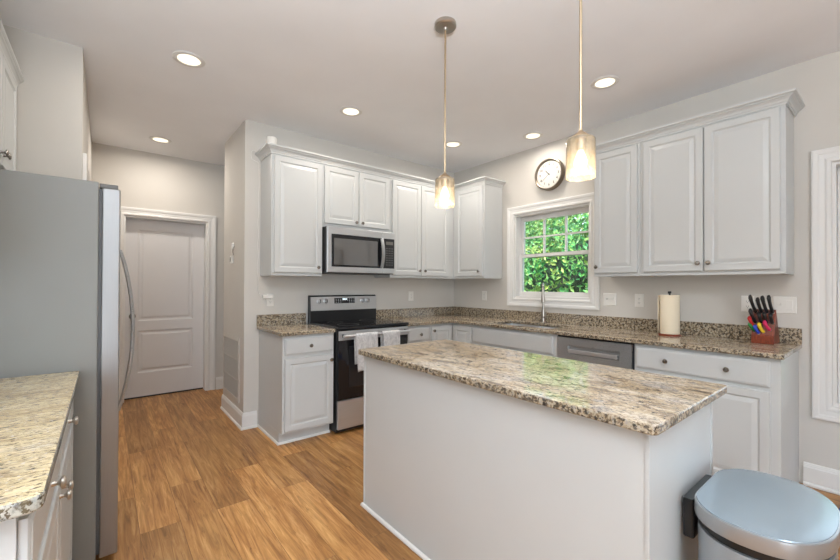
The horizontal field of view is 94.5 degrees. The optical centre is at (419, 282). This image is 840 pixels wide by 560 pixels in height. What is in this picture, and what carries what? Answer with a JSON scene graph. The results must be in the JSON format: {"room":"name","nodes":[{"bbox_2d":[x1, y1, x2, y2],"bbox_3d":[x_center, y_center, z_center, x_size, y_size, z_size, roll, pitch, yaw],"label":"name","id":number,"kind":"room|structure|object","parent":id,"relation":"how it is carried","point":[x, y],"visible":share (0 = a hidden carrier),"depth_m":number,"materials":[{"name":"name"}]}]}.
{"room":"kitchen","nodes":[
{"label":"kitchen","id":0,"kind":"room"},
{"bbox_2d":[3,25,91,180],"bbox_3d":[-3.184,-0.085,3.157,0.732,2.775,2.466,1,-1,-39],"label":"wall","id":1,"kind":"structure","parent":0,"point":[54,129],"depth_m":2.35,"materials":[{"name":"paint"}]},
{"bbox_2d":[0,49,16,170],"bbox_3d":[-2.146,-0.838,1.787,0.365,0.580,0.968,1,-1,-39],"label":"upper cabinet","id":2,"kind":"object","parent":1,"relation":"attached to","point":[8,87],"visible":1,"depth_m":1.99,"materials":[{"name":"white paint"}]},
{"bbox_2d":[82,153,90,180],"bbox_3d":[-2.456,0.235,2.855,0.021,2.134,0.930,1,-1,-39],"label":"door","id":3,"kind":"structure","parent":1,"relation":"in","point":[86,175],"depth_m":2.50,"materials":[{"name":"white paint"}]},
{"bbox_2d":[92,142,224,388],"bbox_3d":[-2.018,-0.065,5.356,3.848,2.775,0.240,1,-1,-39],"label":"wall","id":4,"kind":"structure","parent":0,"point":[146,180],"depth_m":4.51,"materials":[{"name":"paint"}]},
{"bbox_2d":[119,206,215,402],"bbox_3d":[-2.979,0.245,4.561,0.993,2.134,0.260,1,-1,-39],"label":"door","id":5,"kind":"structure","parent":4,"relation":"in","point":[172,275],"depth_m":4.58,"materials":[{"name":"white paint"}]},
{"bbox_2d":[216,376,222,389],"bbox_3d":[-1.780,1.250,5.372,1.878,0.146,0.026,1,-1,-39],"label":"baseboard","id":6,"kind":"structure","parent":4,"relation":"attached to","point":[219,380],"depth_m":4.80,"materials":[{"name":"white paint"}]},
{"bbox_2d":[223,119,453,423],"bbox_3d":[-0.743,-0.065,4.645,2.762,2.775,0.771,1,-1,-39],"label":"wall","id":7,"kind":"structure","parent":0,"point":[243,302],"depth_m":3.74,"materials":[{"name":"paint"}]},
{"bbox_2d":[223,333,239,402],"bbox_3d":[-1.851,0.814,3.800,0.010,0.589,0.610,1,-1,-39],"label":"air vent","id":8,"kind":"object","parent":7,"relation":"in","point":[231,344],"visible":1,"depth_m":3.77,"materials":[{"name":"metal"}]},
{"bbox_2d":[230,243,233,262],"bbox_3d":[-1.819,-0.285,3.764,0.023,0.195,0.125,1,-1,-36],"label":"wall sensor","id":9,"kind":"object","parent":7,"relation":"attached to","point":[232,244],"visible":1,"depth_m":3.77,"materials":[{"name":"white plastic"}]},
{"bbox_2d":[220,394,256,430],"bbox_3d":[-1.778,1.239,3.782,0.140,0.146,0.796,1,-1,-39],"label":"baseboard","id":10,"kind":"structure","parent":7,"relation":"attached to","point":[247,420],"depth_m":3.53,"materials":[{"name":"white paint"}]},
{"bbox_2d":[251,150,272,298],"bbox_3d":[-1.409,-0.525,3.508,0.199,1.343,0.146,1,-1,-39],"label":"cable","id":11,"kind":"object","parent":7,"relation":"attached to","point":[262,296],"visible":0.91,"depth_m":3.54,"materials":[{"name":"white plastic"}]},
{"bbox_2d":[266,294,273,305],"bbox_3d":[-1.395,0.163,3.614,0.072,0.114,0.008,1,-1,-39],"label":"wall outlet","id":12,"kind":"object","parent":7,"relation":"attached to","point":[269,301],"visible":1,"depth_m":3.61,"materials":[{"name":"white plastic"}]},
{"bbox_2d":[257,313,305,325],"bbox_3d":[-1.304,0.348,3.677,0.463,0.101,0.020,1,-1,-39],"label":"backsplash","id":13,"kind":"structure","parent":7,"relation":"attached to","point":[291,318],"depth_m":3.66,"materials":[{"name":"stone"}]},
{"bbox_2d":[260,153,322,276],"bbox_3d":[-1.173,-0.585,3.574,0.468,1.053,0.352,1,-1,-39],"label":"upper cabinet","id":14,"kind":"object","parent":7,"relation":"attached to","point":[291,188],"visible":1,"depth_m":3.45,"materials":[{"name":"white paint"}]},
{"bbox_2d":[266,136,276,155],"bbox_3d":[-1.313,-1.198,3.434,0.088,0.168,0.088,1,-1,-39],"label":"router","id":15,"kind":"object","parent":14,"relation":"on","point":[270,139],"visible":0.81,"depth_m":3.40,"materials":[{"name":"white plastic"}]},
{"bbox_2d":[255,142,505,190],"bbox_3d":[-0.248,-1.135,3.978,2.611,0.066,0.548,0,0,-31],"label":"crown molding","id":16,"kind":"structure","parent":14,"relation":"attached to","point":[268,148],"depth_m":3.85,"materials":[{"name":"white paint"}]},
{"bbox_2d":[322,164,389,232],"bbox_3d":[-0.693,-0.812,3.964,0.760,0.590,0.352,1,-1,-39],"label":"upper cabinet","id":17,"kind":"object","parent":7,"relation":"attached to","point":[352,199],"visible":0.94,"depth_m":3.82,"materials":[{"name":"white paint"}]},
{"bbox_2d":[322,226,394,274],"bbox_3d":[-0.663,-0.300,3.921,0.756,0.432,0.452,1,-1,-39],"label":"microwave","id":18,"kind":"object","parent":17,"relation":"attached to","point":[348,251],"visible":0.97,"depth_m":3.74,"materials":[{"name":"silver metal"}]},
{"bbox_2d":[386,248,392,265],"bbox_3d":[-0.313,-0.262,3.978,0.088,0.178,0.001,1,-1,-39],"label":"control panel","id":19,"kind":"object","parent":18,"relation":"attached to","point":[389,251],"depth_m":3.98,"materials":[{"name":"black plastic"}]},
{"bbox_2d":[409,291,413,300],"bbox_3d":[-0.105,0.162,4.659,0.072,0.114,0.008,1,-1,-39],"label":"wall outlet","id":20,"kind":"object","parent":7,"relation":"attached to","point":[411,293],"visible":1,"depth_m":4.66,"materials":[{"name":"white plastic"}]},
{"bbox_2d":[374,178,452,278],"bbox_3d":[-0.038,-0.575,4.495,0.927,1.053,0.352,1,-1,-39],"label":"upper cabinet","id":21,"kind":"object","parent":7,"relation":"attached to","point":[423,231],"visible":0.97,"depth_m":4.34,"materials":[{"name":"white paint"}]},
{"bbox_2d":[376,306,453,318],"bbox_3d":[-0.040,0.360,4.703,1.228,0.101,0.020,1,-1,-39],"label":"backsplash","id":22,"kind":"structure","parent":7,"relation":"attached to","point":[429,311],"depth_m":4.66,"materials":[{"name":"stone"}]},
{"bbox_2d":[0,0,839,172],"bbox_3d":[-0.726,-1.554,0.229,8.240,0.140,10.120,1,-1,-39],"label":"ceiling","id":23,"kind":"structure","parent":0,"point":[512,66],"depth_m":2.56,"materials":[{"name":"paint"}]},
{"bbox_2d":[149,136,171,142],"bbox_3d":[-2.659,-1.460,3.977,0.192,0.009,0.192,1,-1,-39],"label":"recessed light","id":24,"kind":"object","parent":23,"relation":"in","point":[153,138],"visible":1,"depth_m":3.97,"materials":[{"name":"white plastic"}]},
{"bbox_2d":[172,50,205,67],"bbox_3d":[-1.520,-1.465,2.554,0.192,0.009,0.192,1,-1,-39],"label":"recessed light","id":25,"kind":"object","parent":23,"relation":"in","point":[186,58],"visible":1,"depth_m":2.55,"materials":[{"name":"white paint"}]},
{"bbox_2d":[339,106,361,115],"bbox_3d":[-0.589,-1.456,3.309,0.192,0.009,0.192,1,-1,-39],"label":"recessed light","id":26,"kind":"object","parent":23,"relation":"in","point":[346,110],"visible":1,"depth_m":3.30,"materials":[{"name":"white plastic"}]},
{"bbox_2d":[434,16,455,207],"bbox_3d":[0.142,-0.947,2.194,0.124,1.038,0.124,1,-1,-39],"label":"pendant light","id":27,"kind":"object","parent":23,"relation":"hanging from","point":[444,25],"visible":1,"depth_m":2.18,"materials":[{"name":"glass"}]},
{"bbox_2d":[441,178,448,187],"bbox_3d":[0.140,-0.560,2.192,0.042,0.045,0.042,1,-1,-39],"label":"socket","id":28,"kind":"object","parent":27,"relation":"attached to","point":[444,181],"depth_m":2.18,"materials":[{"name":"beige metal"}]},
{"bbox_2d":[446,141,461,147],"bbox_3d":[0.346,-1.448,4.072,0.192,0.009,0.192,1,-1,-39],"label":"recessed light","id":29,"kind":"object","parent":23,"relation":"in","point":[451,144],"visible":0.92,"depth_m":4.07,"materials":[{"name":"white"}]},
{"bbox_2d":[523,132,542,139],"bbox_3d":[1.116,-1.446,3.833,0.192,0.009,0.192,1,-1,-39],"label":"recessed light","id":30,"kind":"object","parent":23,"relation":"in","point":[532,135],"visible":1,"depth_m":3.82,"materials":[{"name":"white plastic"}]},
{"bbox_2d":[566,0,595,180],"bbox_3d":[0.645,-0.944,1.559,0.124,1.050,0.124,1,-1,-39],"label":"pendant light","id":31,"kind":"object","parent":23,"relation":"hanging from","point":[580,138],"visible":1,"depth_m":1.54,"materials":[{"name":"glass"}]},
{"bbox_2d":[575,138,585,151],"bbox_3d":[0.644,-0.550,1.556,0.042,0.045,0.042,1,-1,-39],"label":"socket","id":32,"kind":"object","parent":31,"relation":"attached to","point":[580,143],"depth_m":1.54,"materials":[{"name":"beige metal"}]},
{"bbox_2d":[591,75,619,88],"bbox_3d":[1.345,-1.453,2.823,0.192,0.009,0.192,1,-1,-39],"label":"recessed light","id":33,"kind":"object","parent":23,"relation":"in","point":[603,82],"visible":1,"depth_m":2.81,"materials":[{"name":"white plastic"}]},
{"bbox_2d":[95,389,839,559],"bbox_3d":[-0.774,1.341,0.255,8.000,0.100,10.000,1,-1,-39],"label":"floor","id":34,"kind":"structure","parent":0,"point":[193,485],"depth_m":2.43,"materials":[{"name":"brown wood"}]},
{"bbox_2d":[0,449,71,559],"bbox_3d":[-1.141,0.851,0.758,0.658,0.883,0.618,1,-1,-39],"label":"base cabinet","id":35,"kind":"object","parent":34,"relation":"on","point":[35,535],"visible":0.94,"depth_m":0.80,"materials":[{"name":"white paint"}]},
{"bbox_2d":[0,371,79,521],"bbox_3d":[-1.329,0.344,0.990,0.647,0.131,1.290,1,-1,-39],"label":"countertop","id":36,"kind":"structure","parent":35,"relation":"on","point":[34,409],"depth_m":0.98,"materials":[{"name":"beige stone"}]},
{"bbox_2d":[0,169,134,559],"bbox_3d":[-1.938,0.422,1.925,0.842,1.752,0.905,1,-1,-39],"label":"refrigerator","id":37,"kind":"object","parent":34,"relation":"on","point":[60,252],"visible":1,"depth_m":1.70,"materials":[{"name":"grey metal"}]},
{"bbox_2d":[57,402,78,559],"bbox_3d":[-1.533,0.853,1.242,0.658,0.883,0.623,1,-1,-39],"label":"base cabinet","id":38,"kind":"object","parent":34,"relation":"on","point":[66,448],"visible":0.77,"depth_m":1.41,"materials":[{"name":"white paint"}]},
{"bbox_2d":[257,330,333,445],"bbox_3d":[-1.102,0.870,3.429,0.456,0.883,0.657,1,-1,-39],"label":"base cabinet","id":39,"kind":"object","parent":34,"relation":"on","point":[295,399],"visible":0.95,"depth_m":3.22,"materials":[{"name":"white paint"}]},
{"bbox_2d":[257,313,334,336],"bbox_3d":[-1.107,0.362,3.434,0.463,0.131,0.647,1,-1,-39],"label":"countertop","id":40,"kind":"structure","parent":39,"relation":"on","point":[291,324],"depth_m":3.52,"materials":[{"name":"stone"}]},
{"bbox_2d":[308,295,409,432],"bbox_3d":[-0.589,0.723,3.780,0.764,1.186,0.706,1,-1,-39],"label":"stove","id":41,"kind":"object","parent":34,"relation":"on","point":[348,315],"visible":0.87,"depth_m":3.48,"materials":[{"name":"black metal"}]},
{"bbox_2d":[310,318,408,329],"bbox_3d":[-0.589,0.399,3.784,0.764,0.025,0.587,1,-1,-39],"label":"cooktop","id":42,"kind":"object","parent":41,"relation":"in","point":[335,323],"depth_m":3.70,"materials":[{"name":"black glass"}]},
{"bbox_2d":[354,332,377,371],"bbox_3d":[-0.471,0.609,3.429,0.235,0.334,0.056,1,-1,-39],"label":"dish towel","id":43,"kind":"object","parent":41,"relation":"hanging from","point":[368,339],"visible":0.72,"depth_m":3.38,"materials":[{"name":"white fabric"}]},
{"bbox_2d":[380,330,399,346],"bbox_3d":[-0.270,0.596,3.591,0.197,0.304,0.059,1,-1,-39],"label":"dish towel","id":44,"kind":"object","parent":41,"relation":"hanging from","point":[391,337],"visible":0.58,"depth_m":3.57,"materials":[{"name":"white fabric"}]},
{"bbox_2d":[407,325,428,343],"bbox_3d":[-0.200,0.878,4.161,0.308,0.883,0.657,1,-1,-39],"label":"base cabinet","id":45,"kind":"object","parent":34,"relation":"on","point":[417,333],"visible":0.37,"depth_m":3.93,"materials":[{"name":"white paint"}]},
{"bbox_2d":[429,323,472,343],"bbox_3d":[0.365,0.883,4.458,0.940,0.883,0.908,1,-1,-39],"label":"base cabinet","id":46,"kind":"object","parent":34,"relation":"on","point":[449,331],"visible":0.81,"depth_m":4.12,"materials":[{"name":"white paint"}]},
{"bbox_2d":[376,306,801,359],"bbox_3d":[0.997,0.370,3.440,1.249,0.131,3.288,1,-1,-39],"label":"countertop","id":47,"kind":"structure","parent":46,"relation":"on","point":[735,339],"depth_m":3.27,"materials":[{"name":"stone"}]},
{"bbox_2d":[506,323,554,328],"bbox_3d":[1.067,0.530,3.805,0.403,0.179,0.713,1,-1,-39],"label":"sink","id":48,"kind":"object","parent":47,"relation":"in","point":[510,323],"visible":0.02,"depth_m":4.01,"materials":[{"name":"silver metal"}]},
{"bbox_2d":[506,323,537,326],"bbox_3d":[0.953,0.530,3.945,0.403,0.179,0.352,1,-1,-39],"label":"basin","id":49,"kind":"object","parent":48,"relation":"in","point":[510,323],"depth_m":4.10,"materials":[{"name":"silver metal"}]},
{"bbox_2d":[536,326,554,328],"bbox_3d":[1.181,0.529,3.665,0.403,0.179,0.352,1,-1,-39],"label":"basin","id":50,"kind":"object","parent":48,"relation":"in","point":[536,326],"depth_m":3.89,"materials":[{"name":"silver metal"}]},
{"bbox_2d":[541,283,546,322],"bbox_3d":[1.245,0.206,3.899,0.062,0.406,0.215,0,0,15],"label":"faucet","id":51,"kind":"object","parent":47,"relation":"on","point":[543,315],"visible":1,"depth_m":3.94,"materials":[{"name":"silver metal"}]},
{"bbox_2d":[658,291,680,336],"bbox_3d":[1.915,0.236,2.977,0.148,0.338,0.148,1,-1,-39],"label":"paper towel holder","id":52,"kind":"object","parent":47,"relation":"on","point":[668,305],"visible":1,"depth_m":2.92,"materials":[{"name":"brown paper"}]},
{"bbox_2d":[751,309,779,344],"bbox_3d":[2.324,0.292,2.612,0.180,0.225,0.116,1,-1,-39],"label":"knife block","id":53,"kind":"object","parent":47,"relation":"on","point":[772,337],"visible":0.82,"depth_m":2.56,"materials":[{"name":"brown wood"}]},
{"bbox_2d":[747,316,753,325],"bbox_3d":[2.221,0.270,2.595,0.064,0.090,0.024,0,0,-7],"label":"paring knife","id":54,"kind":"object","parent":53,"relation":"in","point":[749,318],"visible":0.75,"depth_m":2.58,"materials":[{"name":"red plastic"}]},
{"bbox_2d":[748,322,754,331],"bbox_3d":[2.223,0.299,2.597,0.054,0.070,0.026,0,0,1],"label":"paring knife","id":55,"kind":"object","parent":53,"relation":"in","point":[749,324],"visible":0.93,"depth_m":2.59,"materials":[{"name":"green plastic"}]},
{"bbox_2d":[748,308,757,323],"bbox_3d":[2.228,0.225,2.597,0.072,0.105,0.024,0,0,-16],"label":"kitchen knife","id":56,"kind":"object","parent":53,"relation":"in","point":[750,310],"visible":1,"depth_m":2.59,"materials":[{"name":"black plastic"}]},
{"bbox_2d":[748,295,757,313],"bbox_3d":[2.235,0.145,2.606,0.088,0.128,0.025,0,0,-23],"label":"kitchen knife","id":57,"kind":"object","parent":53,"relation":"in","point":[750,297],"visible":0.99,"depth_m":2.60,"materials":[{"name":"black plastic"}]},
{"bbox_2d":[753,324,760,333],"bbox_3d":[2.235,0.312,2.575,0.048,0.066,0.024,0,0,0],"label":"paring knife","id":58,"kind":"object","parent":53,"relation":"in","point":[757,331],"visible":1,"depth_m":2.57,"materials":[{"name":"blue plastic"}]},
{"bbox_2d":[755,297,762,313],"bbox_3d":[2.260,0.153,2.584,0.076,0.111,0.024,0,0,-26],"label":"kitchen knife","id":59,"kind":"object","parent":53,"relation":"in","point":[757,300],"visible":0.91,"depth_m":2.57,"materials":[{"name":"black plastic"}]},
{"bbox_2d":[757,312,762,323],"bbox_3d":[2.255,0.235,2.574,0.056,0.082,0.023,0,0,-30],"label":"kitchen knife","id":60,"kind":"object","parent":53,"relation":"in","point":[758,313],"visible":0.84,"depth_m":2.56,"materials":[{"name":"black plastic"}]},
{"bbox_2d":[757,322,765,333],"bbox_3d":[2.249,0.300,2.557,0.053,0.074,0.024,0,0,-1],"label":"paring knife","id":61,"kind":"object","parent":53,"relation":"in","point":[761,329],"visible":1,"depth_m":2.55,"materials":[{"name":"yellow plastic"}]},
{"bbox_2d":[760,295,768,313],"bbox_3d":[2.274,0.147,2.561,0.084,0.123,0.024,0,0,-25],"label":"kitchen knife","id":62,"kind":"object","parent":53,"relation":"in","point":[762,298],"visible":0.87,"depth_m":2.55,"materials":[{"name":"black plastic"}]},
{"bbox_2d":[762,312,768,323],"bbox_3d":[2.271,0.235,2.553,0.056,0.083,0.023,0,0,-30],"label":"kitchen knife","id":63,"kind":"object","parent":53,"relation":"in","point":[764,314],"visible":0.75,"depth_m":2.54,"materials":[{"name":"black plastic"}]},
{"bbox_2d":[762,320,771,331],"bbox_3d":[2.270,0.284,2.538,0.055,0.075,0.024,0,0,2],"label":"paring knife","id":64,"kind":"object","parent":53,"relation":"in","point":[764,322],"visible":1,"depth_m":2.53,"materials":[{"name":"pink plastic"}]},
{"bbox_2d":[766,295,774,313],"bbox_3d":[2.291,0.145,2.537,0.084,0.127,0.023,0,0,-31],"label":"kitchen knife","id":65,"kind":"object","parent":53,"relation":"in","point":[768,298],"visible":0.93,"depth_m":2.53,"materials":[{"name":"black plastic"}]},
{"bbox_2d":[768,313,773,324],"bbox_3d":[2.290,0.236,2.531,0.054,0.080,0.022,1,-1,-35],"label":"kitchen knife","id":66,"kind":"object","parent":53,"relation":"in","point":[770,315],"visible":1,"depth_m":2.52,"materials":[{"name":"black plastic"}]},
{"bbox_2d":[473,323,557,356],"bbox_3d":[1.066,0.881,3.819,0.657,0.883,0.963,1,-1,-39],"label":"base cabinet","id":67,"kind":"object","parent":34,"relation":"on","point":[517,340],"visible":0.05,"depth_m":3.57,"materials":[{"name":"white paint"}]},
{"bbox_2d":[360,356,712,559],"bbox_3d":[0.390,0.864,1.870,0.631,0.883,1.563,1,-1,-39],"label":"kitchen island","id":68,"kind":"object","parent":34,"relation":"on","point":[454,470],"visible":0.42,"depth_m":1.45,"materials":[{"name":"white paint"}]},
{"bbox_2d":[358,339,726,435],"bbox_3d":[0.406,0.407,1.885,0.704,0.030,1.595,1,-1,-39],"label":"island countertop","id":69,"kind":"structure","parent":68,"relation":"on","point":[648,403],"depth_m":1.53,"materials":[{"name":"stone"}]},
{"bbox_2d":[557,335,634,369],"bbox_3d":[1.565,0.880,3.206,0.616,0.878,0.610,1,-1,-39],"label":"dishwasher","id":70,"kind":"object","parent":34,"relation":"on","point":[597,351],"visible":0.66,"depth_m":2.99,"materials":[{"name":"silver metal"}]},
{"bbox_2d":[635,343,798,482],"bbox_3d":[2.004,0.876,2.662,0.658,0.883,0.778,1,-1,-39],"label":"base cabinet","id":71,"kind":"object","parent":34,"relation":"on","point":[756,422],"visible":0.54,"depth_m":2.33,"materials":[{"name":"white paint"}]},
{"bbox_2d":[683,468,839,559],"bbox_3d":[1.045,0.977,1.167,0.468,0.653,0.372,1,-1,-39],"label":"trash can","id":72,"kind":"object","parent":34,"relation":"on","point":[735,514],"visible":1,"depth_m":1.10,"materials":[{"name":"silver metal"}]},
{"bbox_2d":[454,51,839,482],"bbox_3d":[3.030,-0.069,2.058,0.160,2.775,8.000,1,-1,-39],"label":"wall","id":73,"kind":"structure","parent":0,"point":[703,298],"depth_m":2.88,"materials":[{"name":"paint"}]},
{"bbox_2d":[453,184,501,278],"bbox_3d":[0.565,-0.571,4.696,0.352,1.053,0.796,1,-1,-39],"label":"upper cabinet","id":74,"kind":"object","parent":73,"relation":"attached to","point":[477,211],"visible":0.83,"depth_m":4.43,"materials":[{"name":"white paint"}]},
{"bbox_2d":[482,291,486,300],"bbox_3d":[0.778,0.161,4.699,0.008,0.114,0.072,1,-1,-39],"label":"wall outlet","id":75,"kind":"object","parent":73,"relation":"attached to","point":[484,293],"visible":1,"depth_m":4.69,"materials":[{"name":"white plastic"}]},
{"bbox_2d":[535,158,564,190],"bbox_3d":[1.331,-1.111,3.991,0.058,0.326,0.326,1,-1,-39],"label":"wall clock","id":76,"kind":"object","parent":73,"relation":"attached to","point":[550,173],"visible":1,"depth_m":3.97,"materials":[{"name":"brown metal"}]},
{"bbox_2d":[507,192,599,309],"bbox_3d":[1.390,-0.292,4.062,0.177,1.105,1.058,1,-1,-39],"label":"window","id":77,"kind":"structure","parent":73,"relation":"in","point":[584,203],"depth_m":4.08,"materials":[{"name":"white paint"}]},
{"bbox_2d":[603,293,615,305],"bbox_3d":[1.721,0.154,3.528,0.018,0.114,0.116,1,-1,-39],"label":"light switch","id":78,"kind":"object","parent":73,"relation":"attached to","point":[609,299],"visible":1,"depth_m":3.53,"materials":[{"name":"white plastic"}]},
{"bbox_2d":[594,143,654,276],"bbox_3d":[1.715,-0.577,3.277,0.352,1.053,0.372,1,-1,-39],"label":"upper cabinet","id":79,"kind":"object","parent":73,"relation":"attached to","point":[617,181],"visible":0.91,"depth_m":3.17,"materials":[{"name":"white paint"}]},
{"bbox_2d":[586,88,804,153],"bbox_3d":[1.979,-1.134,2.953,0.354,0.066,1.318,1,-1,-39],"label":"crown molding","id":80,"kind":"structure","parent":79,"relation":"attached to","point":[791,98],"depth_m":2.67,"materials":[{"name":"white paint"}]},
{"bbox_2d":[454,306,801,343],"bbox_3d":[1.474,0.359,3.827,0.020,0.101,3.288,1,-1,-39],"label":"backsplash","id":81,"kind":"structure","parent":73,"relation":"attached to","point":[786,335],"depth_m":3.38,"materials":[{"name":"stone"}]},
{"bbox_2d":[635,294,643,306],"bbox_3d":[1.883,0.155,3.336,0.008,0.114,0.072,1,-1,-39],"label":"wall outlet","id":82,"kind":"object","parent":73,"relation":"attached to","point":[639,298],"visible":1,"depth_m":3.33,"materials":[{"name":"white plastic"}]},
{"bbox_2d":[641,104,793,276],"bbox_3d":[2.097,-0.579,2.806,0.352,1.053,0.837,1,-1,-39],"label":"upper cabinet","id":83,"kind":"object","parent":73,"relation":"attached to","point":[717,198],"visible":1,"depth_m":2.63,"materials":[{"name":"white paint"}]},
{"bbox_2d":[741,296,753,311],"bbox_3d":[2.340,0.153,2.772,0.008,0.114,0.072,1,-1,-39],"label":"wall outlet","id":84,"kind":"object","parent":73,"relation":"attached to","point":[745,304],"visible":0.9,"depth_m":2.78,"materials":[{"name":"white plastic"}]},
{"bbox_2d":[745,299,750,308],"bbox_3d":[2.338,0.153,2.771,0.001,0.066,0.033,1,-1,-39],"label":"socket","id":85,"kind":"object","parent":84,"relation":"attached to","point":[747,304],"depth_m":2.77,"materials":[{"name":"white plastic"}]},
{"bbox_2d":[773,296,796,313],"bbox_3d":[2.459,0.152,2.618,0.018,0.114,0.116,1,-1,-39],"label":"light switch","id":86,"kind":"object","parent":73,"relation":"attached to","point":[788,305],"visible":0.96,"depth_m":2.62,"materials":[{"name":"white plastic"}]},
{"bbox_2d":[803,461,839,494],"bbox_3d":[3.980,1.239,0.723,0.026,0.146,4.677,1,-1,-39],"label":"baseboard","id":87,"kind":"structure","parent":73,"relation":"attached to","point":[819,477],"depth_m":2.47,"materials":[{"name":"white paint"}]},
{"bbox_2d":[811,146,839,422],"bbox_3d":[3.224,0.009,1.797,0.177,1.726,1.980,1,-1,-39],"label":"window","id":88,"kind":"structure","parent":73,"relation":"in","point":[825,171],"depth_m":2.47,"materials":[{"name":"white paint"}]},
{"bbox_3d":[-1.862,-0.095,1.042,0.120,2.775,2.484,1,-1,-39],"label":"wall","id":89,"kind":"structure","parent":0,"visible":0},
{"bbox_3d":[-1.523,-0.605,1.016,0.365,1.053,1.010,1,-1,-39],"label":"upper cabinet","id":90,"kind":"object","parent":89,"relation":"attached to","visible":0},
{"bbox_2d":[0,19,23,86],"bbox_3d":[-1.818,-1.160,1.379,0.352,0.066,2.018,1,-1,-39],"label":"crown molding","id":91,"kind":"structure","parent":90,"relation":"on","point":[5,46],"depth_m":2.00,"materials":[{"name":"white paint"}]},
{"label":"outside","id":92,"kind":"structure","parent":0,"visible":0},
{"bbox_3d":[6.142,1.819,11.011,15.700,0.150,30.000,1,-1,-39],"label":"lawn","id":93,"kind":"structure","parent":92,"visible":0},
{"bbox_2d":[524,218,564,275],"bbox_3d":[2.476,-0.302,11.691,4.366,4.905,4.211,0,0,20],"label":"leafy tree","id":94,"kind":"object","parent":93,"relation":"on","point":[530,262],"visible":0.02,"depth_m":10.22,"materials":[{"name":"green plant"}]},
{"bbox_2d":[524,213,588,292],"bbox_3d":[3.894,-0.317,8.851,4.659,4.226,4.612,0,0,11],"label":"leafy tree","id":95,"kind":"object","parent":93,"relation":"on","point":[557,273],"visible":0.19,"depth_m":7.87,"materials":[{"name":"green plant"}]},
{"bbox_2d":[563,214,588,247],"bbox_3d":[6.580,-0.541,13.267,5.285,4.667,5.182,1,-1,-35],"label":"leafy tree","id":96,"kind":"object","parent":93,"relation":"on","point":[582,214],"visible":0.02,"depth_m":12.87,"materials":[{"name":"green plant"}]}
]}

